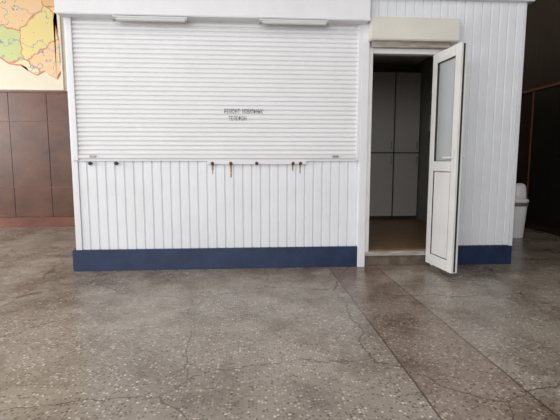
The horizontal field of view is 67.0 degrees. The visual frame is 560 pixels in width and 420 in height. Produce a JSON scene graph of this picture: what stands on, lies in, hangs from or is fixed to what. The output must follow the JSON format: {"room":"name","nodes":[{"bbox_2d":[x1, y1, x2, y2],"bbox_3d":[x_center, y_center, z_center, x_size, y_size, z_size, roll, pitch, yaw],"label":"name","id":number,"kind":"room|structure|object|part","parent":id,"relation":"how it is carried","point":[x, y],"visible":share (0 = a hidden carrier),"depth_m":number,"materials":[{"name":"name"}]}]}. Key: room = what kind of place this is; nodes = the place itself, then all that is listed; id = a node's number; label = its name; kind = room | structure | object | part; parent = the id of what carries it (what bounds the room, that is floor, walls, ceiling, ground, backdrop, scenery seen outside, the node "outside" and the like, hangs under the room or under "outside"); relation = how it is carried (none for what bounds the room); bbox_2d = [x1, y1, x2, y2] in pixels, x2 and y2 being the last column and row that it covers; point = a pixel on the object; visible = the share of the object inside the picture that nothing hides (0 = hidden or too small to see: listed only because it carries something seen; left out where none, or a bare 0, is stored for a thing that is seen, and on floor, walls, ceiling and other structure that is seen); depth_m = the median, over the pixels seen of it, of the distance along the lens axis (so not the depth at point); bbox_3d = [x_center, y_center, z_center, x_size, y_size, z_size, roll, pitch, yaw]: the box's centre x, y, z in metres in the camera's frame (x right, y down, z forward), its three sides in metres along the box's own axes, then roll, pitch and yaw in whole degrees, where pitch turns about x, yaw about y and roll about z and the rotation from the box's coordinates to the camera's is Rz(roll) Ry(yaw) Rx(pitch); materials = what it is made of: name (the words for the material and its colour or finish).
{"room":"railway station","nodes":[
{"label":"railway station","id":0,"kind":"room"},
{"bbox_2d":[0,16,67,121],"bbox_3d":[-1.769,-1.799,6.647,11.420,4.300,0.170,0,7,-4],"label":"wall","id":1,"kind":"structure","parent":0,"point":[61,18],"depth_m":6.41,"materials":[{"name":"paint"}]},
{"bbox_2d":[0,0,63,90],"bbox_3d":[-4.682,-2.558,6.259,2.806,1.505,0.022,0,7,-4],"label":"map","id":2,"kind":"object","parent":1,"relation":"attached to","point":[30,30],"visible":0.98,"depth_m":6.33,"materials":[{"name":"paper"}]},
{"bbox_2d":[0,90,67,92],"bbox_3d":[-1.842,-1.806,6.535,11.260,0.030,0.040,0,7,-4],"label":"trim","id":3,"kind":"structure","parent":1,"relation":"attached to","point":[1,91],"depth_m":6.39,"materials":[{"name":"brown wood"}]},
{"bbox_2d":[0,93,74,216],"bbox_3d":[-1.875,-0.848,6.647,11.194,1.890,0.030,0,7,-4],"label":"wall paneling","id":4,"kind":"structure","parent":1,"relation":"attached to","point":[36,180],"depth_m":6.50,"materials":[{"name":"brown stone tile"}]},
{"bbox_2d":[0,217,74,226],"bbox_3d":[-1.842,0.173,6.761,11.260,0.155,0.040,0,7,-4],"label":"baseboard","id":5,"kind":"structure","parent":1,"relation":"attached to","point":[4,221],"depth_m":6.61,"materials":[{"name":"brown wood"}]},
{"bbox_2d":[0,227,559,419],"bbox_3d":[-1.425,0.966,0.933,11.270,0.100,11.830,0,7,-4],"label":"floor","id":6,"kind":"structure","parent":0,"point":[477,341],"depth_m":2.46,"materials":[{"name":"stone"}]},
{"bbox_2d":[54,0,534,273],"bbox_3d":[0.144,-0.850,5.075,4.305,2.570,3.247,0,7,-4],"label":"kiosk","id":7,"kind":"object","parent":6,"relation":"on","point":[222,138],"visible":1,"depth_m":3.92,"materials":[{"name":"white"}]},
{"bbox_3d":[-1.848,-1.068,3.764,0.052,1.240,0.040,0,7,-4],"label":"guide rail","id":8,"kind":"part","parent":7,"relation":"part of","materials":[{"name":"white metal"}]},
{"bbox_3d":[-1.869,-0.674,3.841,0.055,2.500,0.052,0,7,-4],"label":"corner trim","id":9,"kind":"part","parent":7,"relation":"part of","materials":[{"name":"white paint"}]},
{"bbox_2d":[112,15,187,22],"bbox_3d":[-1.113,-1.641,3.639,0.630,0.044,0.040,0,7,-4],"label":"light fixture","id":10,"kind":"object","parent":7,"relation":"attached to","point":[114,17],"visible":1,"depth_m":3.62,"materials":[{"name":"white paint"}]},
{"bbox_2d":[71,18,358,154],"bbox_3d":[-0.550,-1.110,3.857,2.555,1.212,0.022,0,7,-4],"label":"roller shutter","id":11,"kind":"object","parent":7,"relation":"hanging from","point":[194,87],"depth_m":3.85,"materials":[{"name":"white metal"}]},
{"bbox_3d":[-0.550,-0.494,3.923,2.559,0.033,0.032,0,7,-4],"label":"rail","id":12,"kind":"part","parent":7,"relation":"part of","materials":[{"name":"white metal"}]},
{"bbox_3d":[-0.550,-0.055,4.016,2.600,0.840,0.051,0,7,-4],"label":"siding panel","id":13,"kind":"part","parent":7,"relation":"part of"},
{"bbox_2d":[259,18,328,25],"bbox_3d":[0.124,-1.651,3.725,0.610,0.044,0.040,0,7,-4],"label":"light fixture","id":14,"kind":"object","parent":7,"relation":"attached to","point":[261,20],"visible":1,"depth_m":3.71,"materials":[{"name":"white paint"}]},
{"bbox_3d":[0.735,-1.088,3.943,0.030,1.240,0.040,0,7,-4],"label":"guide rail","id":15,"kind":"part","parent":7,"relation":"part of","materials":[{"name":"white metal"}]},
{"bbox_3d":[0.783,-0.580,4.027,0.070,2.270,0.095,0,7,-4],"label":"post","id":16,"kind":"part","parent":7,"relation":"part of","materials":[{"name":"white paint"}]},
{"bbox_2d":[369,71,395,218],"bbox_3d":[1.512,-0.970,6.521,0.386,2.200,0.385,0,7,-4],"label":"tall cabinet","id":17,"kind":"object","parent":7,"relation":"on","point":[383,83],"visible":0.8,"depth_m":6.35,"materials":[{"name":"laminate"}]},
{"bbox_3d":[1.523,-0.380,6.430,0.370,0.950,0.019,0,7,-4],"label":"door","id":18,"kind":"part","parent":17,"relation":"part of","materials":[{"name":"laminate"}]},
{"bbox_3d":[1.523,-1.452,6.308,0.370,1.172,0.019,0,7,-4],"label":"door","id":19,"kind":"part","parent":17,"relation":"part of","materials":[{"name":"laminate"}]},
{"bbox_3d":[1.197,-0.479,4.075,0.760,2.060,0.080,0,7,-4],"label":"door frame","id":20,"kind":"part","parent":7,"relation":"part of","materials":[{"name":"white plastic"}]},
{"bbox_2d":[391,72,420,218],"bbox_3d":[1.901,-0.973,6.548,0.386,2.200,0.385,0,7,-4],"label":"tall cabinet","id":21,"kind":"object","parent":7,"relation":"on","point":[407,84],"visible":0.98,"depth_m":6.38,"materials":[{"name":"laminate"}]},
{"bbox_3d":[1.912,-0.383,6.457,0.370,0.950,0.019,0,7,-4],"label":"door","id":22,"kind":"part","parent":21,"relation":"part of","materials":[{"name":"laminate"}]},
{"bbox_3d":[1.912,-1.456,6.335,0.370,1.172,0.019,0,7,-4],"label":"door","id":23,"kind":"part","parent":21,"relation":"part of","materials":[{"name":"laminate"}]},
{"bbox_3d":[1.156,-1.723,3.946,0.820,0.440,0.051,0,7,-4],"label":"siding panel","id":24,"kind":"part","parent":7,"relation":"part of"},
{"bbox_2d":[429,91,431,130],"bbox_3d":[2.144,-1.375,5.796,0.010,0.550,0.440,0,7,-4],"label":"wall calendar","id":25,"kind":"object","parent":7,"relation":"attached to","point":[431,91],"visible":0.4,"depth_m":5.98,"materials":[{"name":"beige paper"}]},
{"bbox_2d":[430,93,431,114],"bbox_3d":[2.141,-1.474,5.784,0.004,0.310,0.400,0,7,-4],"label":"picture","id":26,"kind":"object","parent":25,"relation":"attached to","point":[430,93],"depth_m":5.97},
{"bbox_3d":[1.484,0.040,3.863,0.036,0.785,0.290,-1,7,-9],"label":"door panel","id":27,"kind":"part","parent":7,"relation":"part of","materials":[{"name":"white plastic"}]},
{"bbox_3d":[1.484,-0.879,3.758,0.016,0.885,0.290,-1,7,-9],"label":"door glass","id":28,"kind":"part","parent":7,"relation":"part of","materials":[{"name":"white glass"}]},
{"bbox_3d":[1.484,-0.439,3.808,0.060,1.950,0.450,-1,7,-9],"label":"door","id":29,"kind":"part","parent":7,"relation":"part of","materials":[{"name":"white plastic"}]},
{"bbox_3d":[1.506,-0.429,3.674,0.142,0.190,0.124,-1,7,-9],"label":"door handle","id":30,"kind":"part","parent":7,"relation":"part of","materials":[{"name":"white plastic"}]},
{"bbox_3d":[1.926,-0.800,4.105,0.725,2.310,0.051,0,7,-4],"label":"siding panel","id":31,"kind":"part","parent":7,"relation":"part of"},
{"bbox_3d":[2.301,-0.707,4.131,0.035,2.500,0.052,0,7,-4],"label":"corner trim","id":32,"kind":"part","parent":7,"relation":"part of","materials":[{"name":"white paint"}]},
{"bbox_2d":[513,183,528,237],"bbox_3d":[3.183,0.006,5.693,0.260,0.730,0.260,0,7,-4],"label":"waste bin","id":33,"kind":"object","parent":6,"relation":"on","point":[521,203],"visible":0.65,"depth_m":5.59,"materials":[{"name":"plastic"}]},
{"bbox_3d":[3.183,-0.253,5.664,0.200,0.210,0.200,0,7,-4],"label":"lid","id":34,"kind":"part","parent":33,"relation":"part of","materials":[{"name":"plastic"}]},
{"bbox_2d":[516,0,559,188],"bbox_3d":[4.271,-1.166,1.091,0.150,4.300,11.830,0,7,-4],"label":"wall","id":35,"kind":"structure","parent":0,"point":[541,65],"depth_m":6.31,"materials":[{"name":"brown wood"}]},
{"bbox_2d":[522,82,559,220],"bbox_3d":[3.993,-0.501,3.644,0.060,2.000,6.780,0,7,-4],"label":"trim","id":36,"kind":"structure","parent":35,"relation":"attached to","point":[533,90],"depth_m":6.37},
{"bbox_2d":[524,221,559,235],"bbox_3d":[4.178,0.825,1.286,0.040,0.100,11.780,0,7,-4],"label":"baseboard","id":37,"kind":"structure","parent":35,"relation":"attached to","point":[542,228],"depth_m":6.15,"materials":[{"name":"brown wood"}]},
{"bbox_2d":[526,86,559,228],"bbox_3d":[4.017,-0.446,3.380,0.050,1.950,6.120,0,7,-4],"label":"wall panel","id":38,"kind":"object","parent":35,"relation":"attached to","point":[543,208],"depth_m":6.07,"materials":[{"name":"brown wood"}]}
]}

